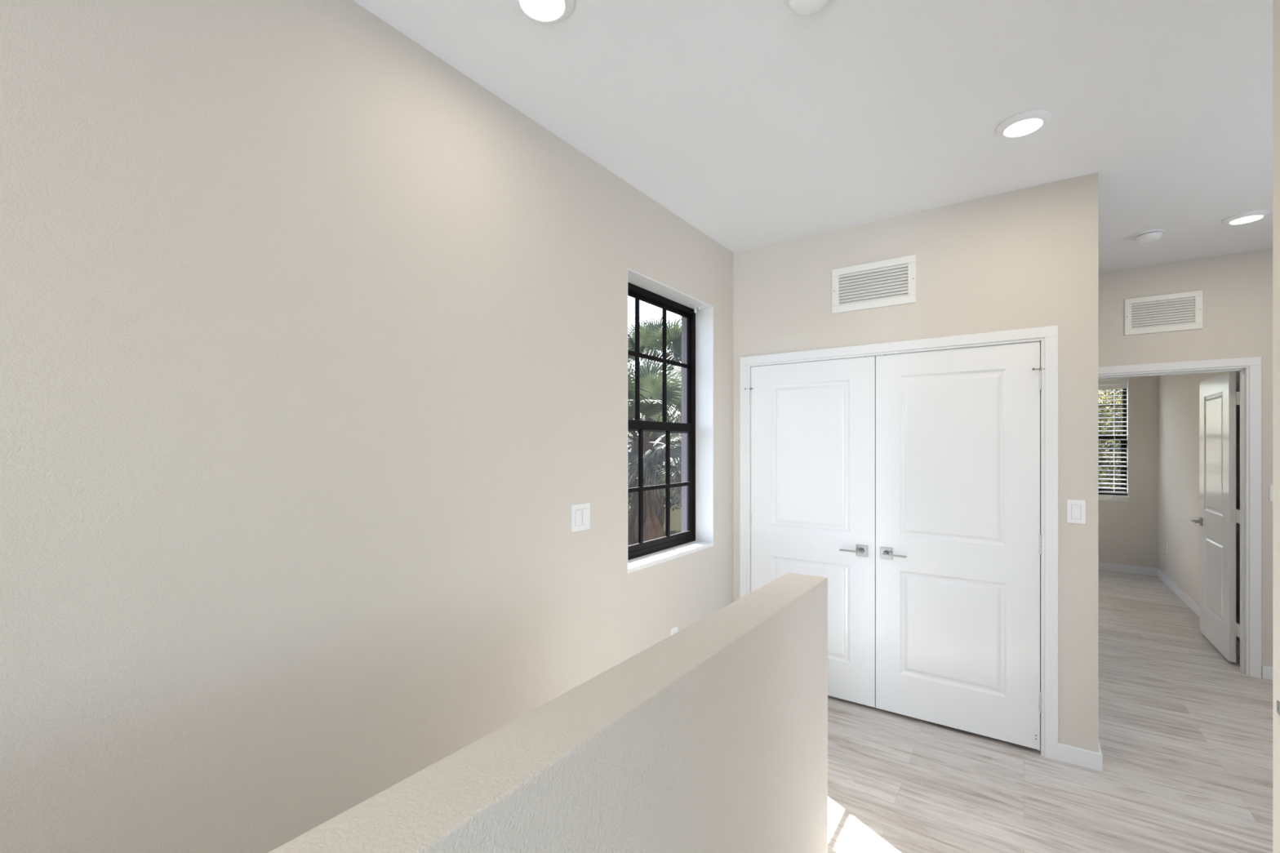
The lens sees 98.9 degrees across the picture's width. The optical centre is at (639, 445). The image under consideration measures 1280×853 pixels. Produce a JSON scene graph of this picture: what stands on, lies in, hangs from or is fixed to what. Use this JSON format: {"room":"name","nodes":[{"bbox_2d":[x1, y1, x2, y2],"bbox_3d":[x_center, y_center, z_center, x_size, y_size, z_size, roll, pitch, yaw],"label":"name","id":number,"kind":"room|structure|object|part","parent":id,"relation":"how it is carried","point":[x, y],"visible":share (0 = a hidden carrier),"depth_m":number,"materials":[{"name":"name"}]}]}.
{"room":"upstairs hallway","nodes":[
{"label":"upstairs hallway","id":0,"kind":"room"},
{"bbox_2d":[0,0,733,852],"bbox_3d":[-0.218,1.520,2.584,0.165,5.600,13.420,0,0,35],"label":"wall","id":1,"kind":"structure","parent":0,"point":[313,337],"depth_m":1.43,"materials":[{"name":"beige paint"}]},
{"bbox_2d":[571,502,590,532],"bbox_3d":[-0.254,0.311,2.378,0.012,0.116,0.118,0,0,35],"label":"light switch","id":2,"kind":"object","parent":1,"relation":"attached to","point":[580,513],"visible":1,"depth_m":2.37,"materials":[{"name":"white plastic"}]},
{"bbox_2d":[626,267,713,573],"bbox_3d":[0.127,-0.120,3.083,0.172,1.489,0.903,0,0,35],"label":"window","id":3,"kind":"structure","parent":1,"relation":"in","point":[699,427],"depth_m":3.34,"materials":[{"name":"brown metal"}]},
{"bbox_3d":[0.067,-0.455,3.124,0.018,0.756,0.847,0,0,35],"label":"sash","id":4,"kind":"part","parent":3,"relation":"part of","materials":[{"name":"brown metal"}]},
{"bbox_3d":[0.086,0.217,3.111,0.020,0.709,0.847,0,0,35],"label":"sash","id":5,"kind":"part","parent":3,"relation":"part of","materials":[{"name":"brown metal"}]},
{"bbox_3d":[0.135,0.613,3.077,0.152,0.022,0.903,0,0,35],"label":"sill","id":6,"kind":"part","parent":3,"relation":"part of","materials":[{"name":"white paint"}]},
{"bbox_2d":[694,306,702,313],"bbox_3d":[0.362,-0.842,3.392,0.046,0.034,0.028,0,0,35],"label":"bracket","id":7,"kind":"object","parent":3,"relation":"attached to","point":[698,307],"visible":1,"depth_m":3.39,"materials":[{"name":"white plastic"}]},
{"bbox_2d":[671,626,678,635],"bbox_3d":[0.192,1.058,3.017,0.009,0.114,0.070,0,0,35],"label":"power outlet","id":8,"kind":"object","parent":1,"relation":"attached to","point":[675,629],"visible":0.3,"depth_m":3.01,"materials":[{"name":"white plastic"}]},
{"bbox_2d":[268,572,827,852],"bbox_3d":[-1.281,2.385,-0.751,0.139,3.870,6.500,0,0,35],"label":"wall","id":9,"kind":"structure","parent":0,"point":[712,737],"depth_m":1.04,"materials":[{"name":"beige paint"}]},
{"bbox_2d":[681,315,687,532],"bbox_3d":[-0.278,1.520,2.699,0.065,6.000,13.900,0,0,35],"label":"wall","id":10,"kind":"structure","parent":0,"point":[684,436],"depth_m":3.52,"materials":[{"name":"grey paint"}]},
{"bbox_2d":[352,0,1272,272],"bbox_3d":[2.127,-1.340,0.951,6.010,0.120,13.800,0,0,35],"label":"ceiling","id":11,"kind":"structure","parent":0,"point":[755,123],"depth_m":2.02,"materials":[{"name":"white paint"}]},
{"bbox_2d":[511,0,574,23],"bbox_3d":[-0.279,-1.269,1.563,0.182,0.022,0.182,0,0,35],"label":"recessed light","id":12,"kind":"object","parent":11,"relation":"in","point":[544,11],"visible":1,"depth_m":1.58,"materials":[{"name":"white paint"}]},
{"bbox_2d":[784,0,828,16],"bbox_3d":[0.476,-1.257,1.535,0.140,0.046,0.140,0,0,35],"label":"smoke detector","id":13,"kind":"object","parent":11,"relation":"attached to","point":[800,7],"visible":1,"depth_m":1.54,"materials":[{"name":"white plastic"}]},
{"bbox_2d":[995,109,1051,137],"bbox_3d":[1.522,-1.269,2.175,0.182,0.022,0.182,0,0,35],"label":"recessed light","id":14,"kind":"object","parent":11,"relation":"in","point":[1021,124],"visible":1,"depth_m":2.15,"materials":[{"name":"white paint"}]},
{"bbox_2d":[1133,228,1164,242],"bbox_3d":[3.069,-1.257,3.303,0.140,0.046,0.140,0,0,35],"label":"smoke detector","id":15,"kind":"object","parent":11,"relation":"attached to","point":[1148,236],"visible":1,"depth_m":3.27,"materials":[{"name":"white plastic"}]},
{"bbox_2d":[1222,209,1271,224],"bbox_3d":[3.389,-1.269,3.060,0.182,0.022,0.182,0,0,35],"label":"recessed light","id":16,"kind":"object","parent":11,"relation":"in","point":[1253,215],"visible":1,"depth_m":3.03,"materials":[{"name":"white paint"}]},
{"bbox_2d":[733,172,1098,752],"bbox_3d":[1.417,0.120,3.147,1.865,2.800,0.120,0,0,35],"label":"wall","id":17,"kind":"structure","parent":0,"point":[1028,257],"depth_m":2.78,"materials":[{"name":"beige paint"}]},
{"bbox_2d":[744,355,875,707],"bbox_3d":[1.010,0.491,3.348,0.795,2.015,0.095,0,0,35],"label":"door","id":18,"kind":"structure","parent":17,"relation":"in","point":[813,513],"depth_m":3.29,"materials":[{"name":"white paint"}]},
{"bbox_3d":[1.226,0.608,3.171,0.127,0.030,0.052,0,0,35],"label":"lever","id":19,"kind":"part","parent":18,"relation":"part of","materials":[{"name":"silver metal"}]},
{"bbox_3d":[1.283,0.608,3.167,0.064,0.064,0.008,0,0,35],"label":"handle","id":20,"kind":"part","parent":18,"relation":"part of","materials":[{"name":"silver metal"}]},
{"bbox_2d":[831,254,915,313],"bbox_3d":[1.328,-0.917,3.129,0.451,0.262,0.012,0,0,35],"label":"air vent","id":21,"kind":"object","parent":17,"relation":"in","point":[891,282],"visible":1,"depth_m":3.12,"materials":[{"name":"white metal"}]},
{"bbox_2d":[739,325,1057,760],"bbox_3d":[1.373,0.470,3.169,1.661,2.100,0.134,0,0,35],"label":"door frame","id":22,"kind":"structure","parent":17,"relation":"attached to","point":[1047,336],"depth_m":2.69,"materials":[{"name":"white paint"}]},
{"bbox_2d":[875,341,1044,750],"bbox_3d":[1.660,0.491,2.893,0.784,2.015,0.095,0,0,35],"label":"door","id":23,"kind":"structure","parent":17,"relation":"in","point":[958,537],"depth_m":2.88,"materials":[{"name":"white paint"}]},
{"bbox_3d":[1.391,0.608,3.092,0.064,0.064,0.008,0,0,35],"label":"handle","id":24,"kind":"part","parent":23,"relation":"part of","materials":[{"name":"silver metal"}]},
{"bbox_3d":[1.413,0.608,3.040,0.127,0.030,0.052,0,0,35],"label":"lever","id":25,"kind":"part","parent":23,"relation":"part of","materials":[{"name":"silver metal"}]},
{"bbox_2d":[1066,499,1085,524],"bbox_3d":[2.075,0.315,2.604,0.070,0.112,0.012,0,0,35],"label":"light switch","id":26,"kind":"object","parent":17,"relation":"attached to","point":[1076,509],"visible":1,"depth_m":2.60,"materials":[{"name":"white plastic"}]},
{"bbox_2d":[1057,742,1102,772],"bbox_3d":[2.640,1.478,3.391,0.169,0.084,1.952,0,0,35],"label":"baseboard","id":27,"kind":"structure","parent":17,"relation":"attached to","point":[1078,757],"depth_m":2.59,"materials":[{"name":"white paint"}]},
{"bbox_2d":[827,569,1272,852],"bbox_3d":[2.168,1.645,0.984,5.580,0.250,13.300,0,0,35],"label":"floor","id":28,"kind":"structure","parent":0,"point":[1185,736],"depth_m":2.56,"materials":[{"name":"beige wood"}]},
{"bbox_2d":[1098,375,1158,568],"bbox_3d":[4.970,1.520,7.238,2.985,6.000,0.160,0,0,35],"label":"wall","id":29,"kind":"structure","parent":0,"point":[1128,531],"depth_m":6.49,"materials":[{"name":"beige paint"}]},
{"bbox_2d":[1098,377,1130,502],"bbox_3d":[5.494,-0.097,6.840,0.931,1.529,0.170,0,0,35],"label":"window","id":30,"kind":"structure","parent":29,"relation":"in","point":[1102,496],"depth_m":6.62,"materials":[{"name":"brown metal"}]},
{"bbox_3d":[5.529,-0.453,6.889,0.847,0.752,0.018,0,0,35],"label":"sash","id":31,"kind":"part","parent":30,"relation":"part of","materials":[{"name":"brown metal"}]},
{"bbox_3d":[5.516,0.217,6.870,0.847,0.707,0.020,0,0,35],"label":"sash","id":32,"kind":"part","parent":30,"relation":"part of","materials":[{"name":"brown metal"}]},
{"bbox_2d":[1098,377,1127,493],"bbox_3d":[5.481,-0.138,6.821,0.883,1.432,0.083,0,0,35],"label":"window blind","id":33,"kind":"object","parent":30,"relation":"attached to","point":[1108,384],"visible":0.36,"depth_m":6.63,"materials":[{"name":"white paint"}]},
{"bbox_3d":[5.486,0.568,6.828,0.871,0.020,0.056,0,0,35],"label":"rail","id":34,"kind":"part","parent":33,"relation":"part of","materials":[{"name":"white paint"}]},
{"bbox_3d":[5.752,-0.117,6.641,0.002,1.375,0.066,0,0,35],"label":"ladder cord","id":35,"kind":"part","parent":33,"relation":"part of","materials":[{"name":"white fabric"}]},
{"bbox_3d":[5.494,0.632,6.840,0.931,0.072,0.170,0,0,35],"label":"sill","id":36,"kind":"part","parent":30,"relation":"part of","materials":[{"name":"white paint"}]},
{"bbox_2d":[1098,562,1157,576],"bbox_3d":[4.871,1.473,7.202,2.865,0.094,0.014,0,0,35],"label":"baseboard","id":37,"kind":"structure","parent":29,"relation":"attached to","point":[1102,566],"depth_m":6.53,"materials":[{"name":"white paint"}]},
{"bbox_2d":[1098,248,1272,678],"bbox_3d":[3.395,0.120,4.127,3.980,2.800,0.120,0,0,35],"label":"wall","id":38,"kind":"structure","parent":0,"point":[1237,288],"depth_m":3.70,"materials":[{"name":"beige paint"}]},
{"bbox_2d":[1124,289,1202,335],"bbox_3d":[3.674,-0.930,3.851,0.402,0.262,0.012,0,0,35],"label":"air vent","id":39,"kind":"object","parent":38,"relation":"in","point":[1182,311],"visible":1,"depth_m":3.85,"materials":[{"name":"white metal"}]},
{"bbox_2d":[1098,356,1261,678],"bbox_3d":[3.718,0.469,3.900,0.930,2.102,0.150,0,0,35],"label":"door frame","id":40,"kind":"structure","parent":38,"relation":"attached to","point":[1250,368],"depth_m":3.61,"materials":[{"name":"white paint"}]},
{"bbox_2d":[1191,371,1239,662],"bbox_3d":[4.303,0.493,4.078,0.155,2.010,0.850,0,0,35],"label":"door","id":41,"kind":"structure","parent":38,"relation":"in","point":[1219,397],"depth_m":4.00,"materials":[{"name":"white paint"}]},
{"bbox_3d":[4.440,0.608,4.363,0.052,0.030,0.127,0,0,35],"label":"lever","id":42,"kind":"part","parent":41,"relation":"part of","materials":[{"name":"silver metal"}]},
{"bbox_3d":[4.493,0.608,4.385,0.008,0.064,0.064,0,0,35],"label":"handle","id":43,"kind":"part","parent":41,"relation":"part of","materials":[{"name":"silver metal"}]},
{"bbox_2d":[1261,665,1272,679],"bbox_3d":[4.524,1.478,3.253,1.128,0.084,0.014,0,0,35],"label":"baseboard","id":44,"kind":"structure","parent":38,"relation":"attached to","point":[1266,671],"depth_m":3.56,"materials":[{"name":"white paint"}]},
{"bbox_2d":[1269,484,1272,502],"bbox_3d":[4.121,0.309,3.537,0.072,0.114,0.012,0,0,35],"label":"light switch","id":45,"kind":"object","parent":38,"relation":"attached to","point":[1270,485],"visible":0.29,"depth_m":3.56,"materials":[{"name":"white plastic"}]},
{"bbox_2d":[1158,371,1239,641],"bbox_3d":[5.146,0.120,4.995,0.120,2.800,3.312,0,0,35],"label":"wall","id":46,"kind":"structure","parent":0,"point":[1178,394],"depth_m":5.45,"materials":[{"name":"beige paint"}]},
{"bbox_2d":[1166,542,1168,554],"bbox_3d":[5.751,1.120,5.970,0.009,0.114,0.070,0,0,35],"label":"power outlet","id":47,"kind":"object","parent":46,"relation":"attached to","point":[1167,544],"visible":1,"depth_m":5.95,"materials":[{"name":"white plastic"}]},
{"bbox_2d":[1157,568,1239,656],"bbox_3d":[5.113,1.473,5.064,0.014,0.094,3.208,0,0,35],"label":"baseboard","id":48,"kind":"structure","parent":46,"relation":"attached to","point":[1189,602],"depth_m":5.37,"materials":[{"name":"white paint"}]},
{"bbox_2d":[1272,0,1279,852],"bbox_3d":[1.157,0.120,0.716,0.120,2.800,1.300,0,0,35],"label":"wall","id":49,"kind":"structure","parent":0,"point":[1276,3],"depth_m":1.26,"materials":[{"name":"beige paint"}]},
{"bbox_2d":[1276,700,1279,715],"bbox_3d":[1.442,0.597,1.231,0.004,0.028,0.056,0,0,35],"label":"strike plate","id":50,"kind":"object","parent":49,"relation":"attached to","point":[1277,701],"visible":1,"depth_m":1.24,"materials":[{"name":"grey metal"}]},
{"label":"outside","id":51,"kind":"structure","parent":0,"visible":0},
{"bbox_2d":[627,491,681,541],"bbox_3d":[4.520,4.620,15.152,70.000,0.200,70.000,0,0,35],"label":"ground","id":52,"kind":"structure","parent":51,"point":[675,516],"depth_m":33.47,"materials":[{"name":"green plant"}]},
{"bbox_2d":[627,348,681,545],"bbox_3d":[0.093,1.435,7.992,2.802,6.173,3.024,0,0,-25],"label":"fan palm","id":53,"kind":"object","parent":52,"relation":"on","point":[650,379],"visible":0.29,"depth_m":7.55,"materials":[{"name":"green plant"}]},
{"bbox_2d":[627,311,681,519],"bbox_3d":[0.369,0.677,11.882,2.998,7.688,2.901,0,0,35],"label":"fan palm","id":54,"kind":"object","parent":52,"relation":"on","point":[647,335],"visible":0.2,"depth_m":11.58,"materials":[{"name":"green plant"}]},
{"bbox_2d":[627,411,681,514],"bbox_3d":[0.306,1.269,26.557,8.905,6.517,9.612,0,0,35],"label":"leafy tree","id":55,"kind":"object","parent":52,"relation":"on","point":[677,501],"visible":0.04,"depth_m":25.08,"materials":[{"name":"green plant"}]},
{"bbox_2d":[627,315,681,529],"bbox_3d":[0.375,0.390,16.168,3.270,8.260,3.578,0,0,35],"label":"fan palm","id":56,"kind":"object","parent":52,"relation":"on","point":[661,502],"visible":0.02,"depth_m":16.09,"materials":[{"name":"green plant"}]},
{"bbox_2d":[1098,379,1122,488],"bbox_3d":[8.962,1.228,10.300,4.324,6.597,3.447,0,0,35],"label":"leafy tree","id":57,"kind":"object","parent":52,"relation":"on","point":[1102,393],"visible":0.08,"depth_m":9.73,"materials":[{"name":"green plant"}]}
]}

